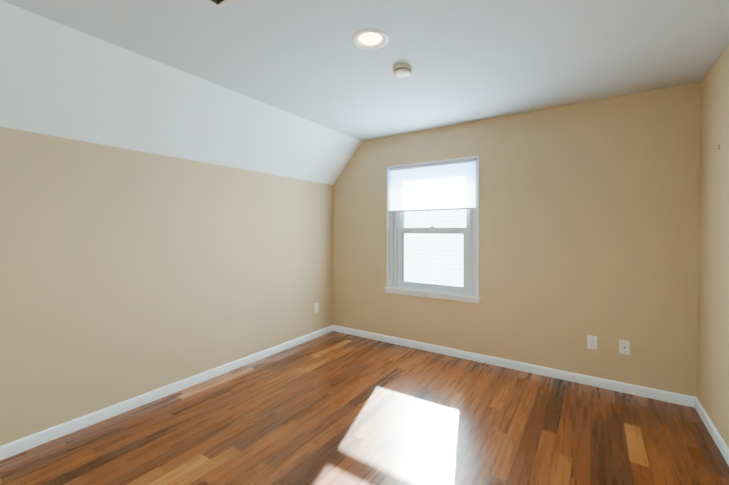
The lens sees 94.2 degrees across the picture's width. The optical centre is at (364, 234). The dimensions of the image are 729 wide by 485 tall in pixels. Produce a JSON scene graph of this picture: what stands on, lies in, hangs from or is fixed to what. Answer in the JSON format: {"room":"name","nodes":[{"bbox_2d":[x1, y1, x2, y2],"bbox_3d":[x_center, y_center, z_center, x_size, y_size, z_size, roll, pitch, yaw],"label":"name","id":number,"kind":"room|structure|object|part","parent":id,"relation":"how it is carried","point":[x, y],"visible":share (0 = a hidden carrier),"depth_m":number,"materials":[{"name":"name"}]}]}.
{"room":"empty bedroom","nodes":[
{"label":"empty bedroom","id":0,"kind":"room"},
{"bbox_2d":[0,127,332,445],"bbox_3d":[-1.947,0.336,2.393,0.200,1.934,5.600,0,1,34],"label":"wall","id":1,"kind":"structure","parent":0,"point":[126,274],"depth_m":2.54,"materials":[{"name":"beige paint"}]},
{"bbox_2d":[0,325,331,459],"bbox_3d":[-1.858,1.264,2.344,0.013,0.078,5.200,0,1,34],"label":"baseboard","id":2,"kind":"structure","parent":1,"relation":"attached to","point":[10,449],"depth_m":2.54,"materials":[{"name":"white wood"}]},
{"bbox_2d":[314,303,317,312],"bbox_3d":[-0.598,0.912,4.219,0.008,0.115,0.070,0,1,34],"label":"electrical outlet","id":3,"kind":"object","parent":1,"relation":"attached to","point":[315,307],"visible":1,"depth_m":4.21,"materials":[{"name":"white plastic"}]},
{"bbox_2d":[0,0,362,184],"bbox_3d":[-1.750,-0.958,2.244,0.676,0.656,5.600,0,1,34],"label":"ceiling","id":4,"kind":"structure","parent":0,"point":[59,80],"depth_m":2.34,"materials":[{"name":"white paint"}]},
{"bbox_2d":[0,331,728,484],"bbox_3d":[-0.408,1.375,1.370,3.910,0.120,5.600,0,1,34],"label":"floor","id":5,"kind":"structure","parent":0,"point":[335,408],"depth_m":2.22,"materials":[{"name":"brown wood"}]},
{"bbox_2d":[1,0,728,140],"bbox_3d":[-0.128,-1.197,1.150,3.234,0.150,5.600,0,1,34],"label":"ceiling","id":6,"kind":"structure","parent":0,"point":[468,61],"depth_m":2.07,"materials":[{"name":"white paint"}]},
{"bbox_2d":[205,0,233,8],"bbox_3d":[-0.727,-1.132,1.458,0.260,0.028,0.400,0,1,34],"label":"ceiling vent","id":7,"kind":"object","parent":6,"relation":"in","point":[222,4],"visible":1,"depth_m":1.64,"materials":[{"name":"white paint"}]},
{"bbox_2d":[352,28,388,49],"bbox_3d":[0.034,-1.135,1.964,0.214,0.019,0.214,0,1,34],"label":"recessed light","id":8,"kind":"object","parent":6,"relation":"in","point":[370,39],"visible":1,"depth_m":1.95,"materials":[{"name":"white plastic"}]},
{"bbox_2d":[393,64,411,77],"bbox_3d":[0.259,-1.114,2.318,0.132,0.046,0.132,0,1,34],"label":"smoke detector","id":9,"kind":"object","parent":6,"relation":"attached to","point":[402,70],"visible":1,"depth_m":2.28,"materials":[{"name":"beige plastic"}]},
{"bbox_2d":[333,81,700,396],"bbox_3d":[1.099,0.068,3.594,3.510,2.440,0.200,0,1,34],"label":"wall","id":10,"kind":"structure","parent":0,"point":[588,217],"depth_m":3.01,"materials":[{"name":"beige paint"}]},
{"bbox_2d":[384,287,480,299],"bbox_3d":[0.724,0.638,3.758,1.120,0.024,0.109,0,1,34],"label":"stool","id":11,"kind":"object","parent":10,"relation":"attached to","point":[435,292],"visible":0.9,"depth_m":3.69,"materials":[{"name":"white wood"}]},
{"bbox_2d":[387,156,478,296],"bbox_3d":[0.767,-0.076,3.812,1.076,1.453,0.206,0,1,34],"label":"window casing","id":12,"kind":"structure","parent":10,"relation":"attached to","point":[388,221],"depth_m":3.80,"materials":[{"name":"white wood"}]},
{"bbox_2d":[389,158,475,170],"bbox_3d":[0.720,-0.766,3.750,1.002,0.030,0.048,0,1,34],"label":"headrail","id":13,"kind":"object","parent":12,"relation":"attached to","point":[435,164],"visible":0.88,"depth_m":3.69,"materials":[{"name":"white plastic"}]},
{"bbox_2d":[386,289,479,302],"bbox_3d":[0.709,0.671,3.736,1.096,0.042,0.013,0,1,34],"label":"apron","id":14,"kind":"object","parent":10,"relation":"attached to","point":[436,296],"visible":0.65,"depth_m":3.69,"materials":[{"name":"white wood"}]},
{"bbox_2d":[389,159,476,295],"bbox_3d":[0.763,-0.080,3.806,1.040,1.410,0.171,0,1,34],"label":"window","id":15,"kind":"structure","parent":10,"relation":"in","point":[394,221],"depth_m":3.75,"materials":[{"name":"white plastic"}]},
{"bbox_3d":[0.719,-0.268,3.755,1.002,0.028,0.042,0,1,34],"label":"window shade bottom rail","id":16,"kind":"part","parent":15,"relation":"part of","materials":[{"name":"white plastic"}]},
{"bbox_2d":[390,162,474,210],"bbox_3d":[0.720,-0.516,3.753,0.998,0.469,0.028,0,1,34],"label":"window shade","id":17,"kind":"object","parent":15,"relation":"attached to","point":[444,186],"visible":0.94,"depth_m":3.71,"materials":[{"name":"white fabric"}]},
{"bbox_3d":[0.756,0.256,3.801,0.850,0.715,0.048,0,1,34],"label":"window sash","id":18,"kind":"part","parent":15,"relation":"part of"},
{"bbox_3d":[0.782,-0.385,3.831,0.850,0.711,0.036,0,1,34],"label":"window sash","id":19,"kind":"part","parent":15,"relation":"part of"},
{"bbox_3d":[0.771,-0.063,3.819,0.756,1.259,0.042,0,1,34],"label":"glass","id":20,"kind":"part","parent":15,"relation":"part of","materials":[{"name":"clear glass"}]},
{"bbox_2d":[332,325,692,406],"bbox_3d":[1.039,1.250,3.520,3.450,0.078,0.013,0,1,34],"label":"baseboard","id":21,"kind":"structure","parent":10,"relation":"attached to","point":[661,395],"depth_m":3.13,"materials":[{"name":"white wood"}]},
{"bbox_2d":[587,335,596,349],"bbox_3d":[1.954,0.924,2.905,0.070,0.115,0.008,0,1,34],"label":"electrical outlet","id":22,"kind":"object","parent":10,"relation":"attached to","point":[591,342],"visible":1,"depth_m":2.90,"materials":[{"name":"white plastic"}]},
{"bbox_2d":[619,340,629,354],"bbox_3d":[2.133,0.926,2.777,0.070,0.115,0.019,0,1,34],"label":"outlet plate","id":23,"kind":"object","parent":10,"relation":"attached to","point":[624,346],"visible":1,"depth_m":2.78,"materials":[{"name":"white plastic"}]},
{"bbox_2d":[697,43,728,447],"bbox_3d":[1.131,0.108,0.319,0.200,2.440,5.600,0,1,34],"label":"wall","id":24,"kind":"structure","parent":0,"point":[713,343],"depth_m":2.20,"materials":[{"name":"beige paint"}]},
{"bbox_2d":[692,397,728,465],"bbox_3d":[1.042,1.288,0.393,0.013,0.078,5.200,0,1,34],"label":"baseboard","id":25,"kind":"structure","parent":24,"relation":"attached to","point":[722,446],"depth_m":2.19,"materials":[{"name":"white wood"}]},
{"label":"outside","id":26,"kind":"structure","parent":0,"visible":0},
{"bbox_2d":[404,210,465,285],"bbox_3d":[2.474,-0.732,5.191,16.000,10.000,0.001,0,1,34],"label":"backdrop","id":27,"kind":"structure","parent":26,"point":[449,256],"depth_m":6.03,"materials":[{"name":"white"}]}
]}

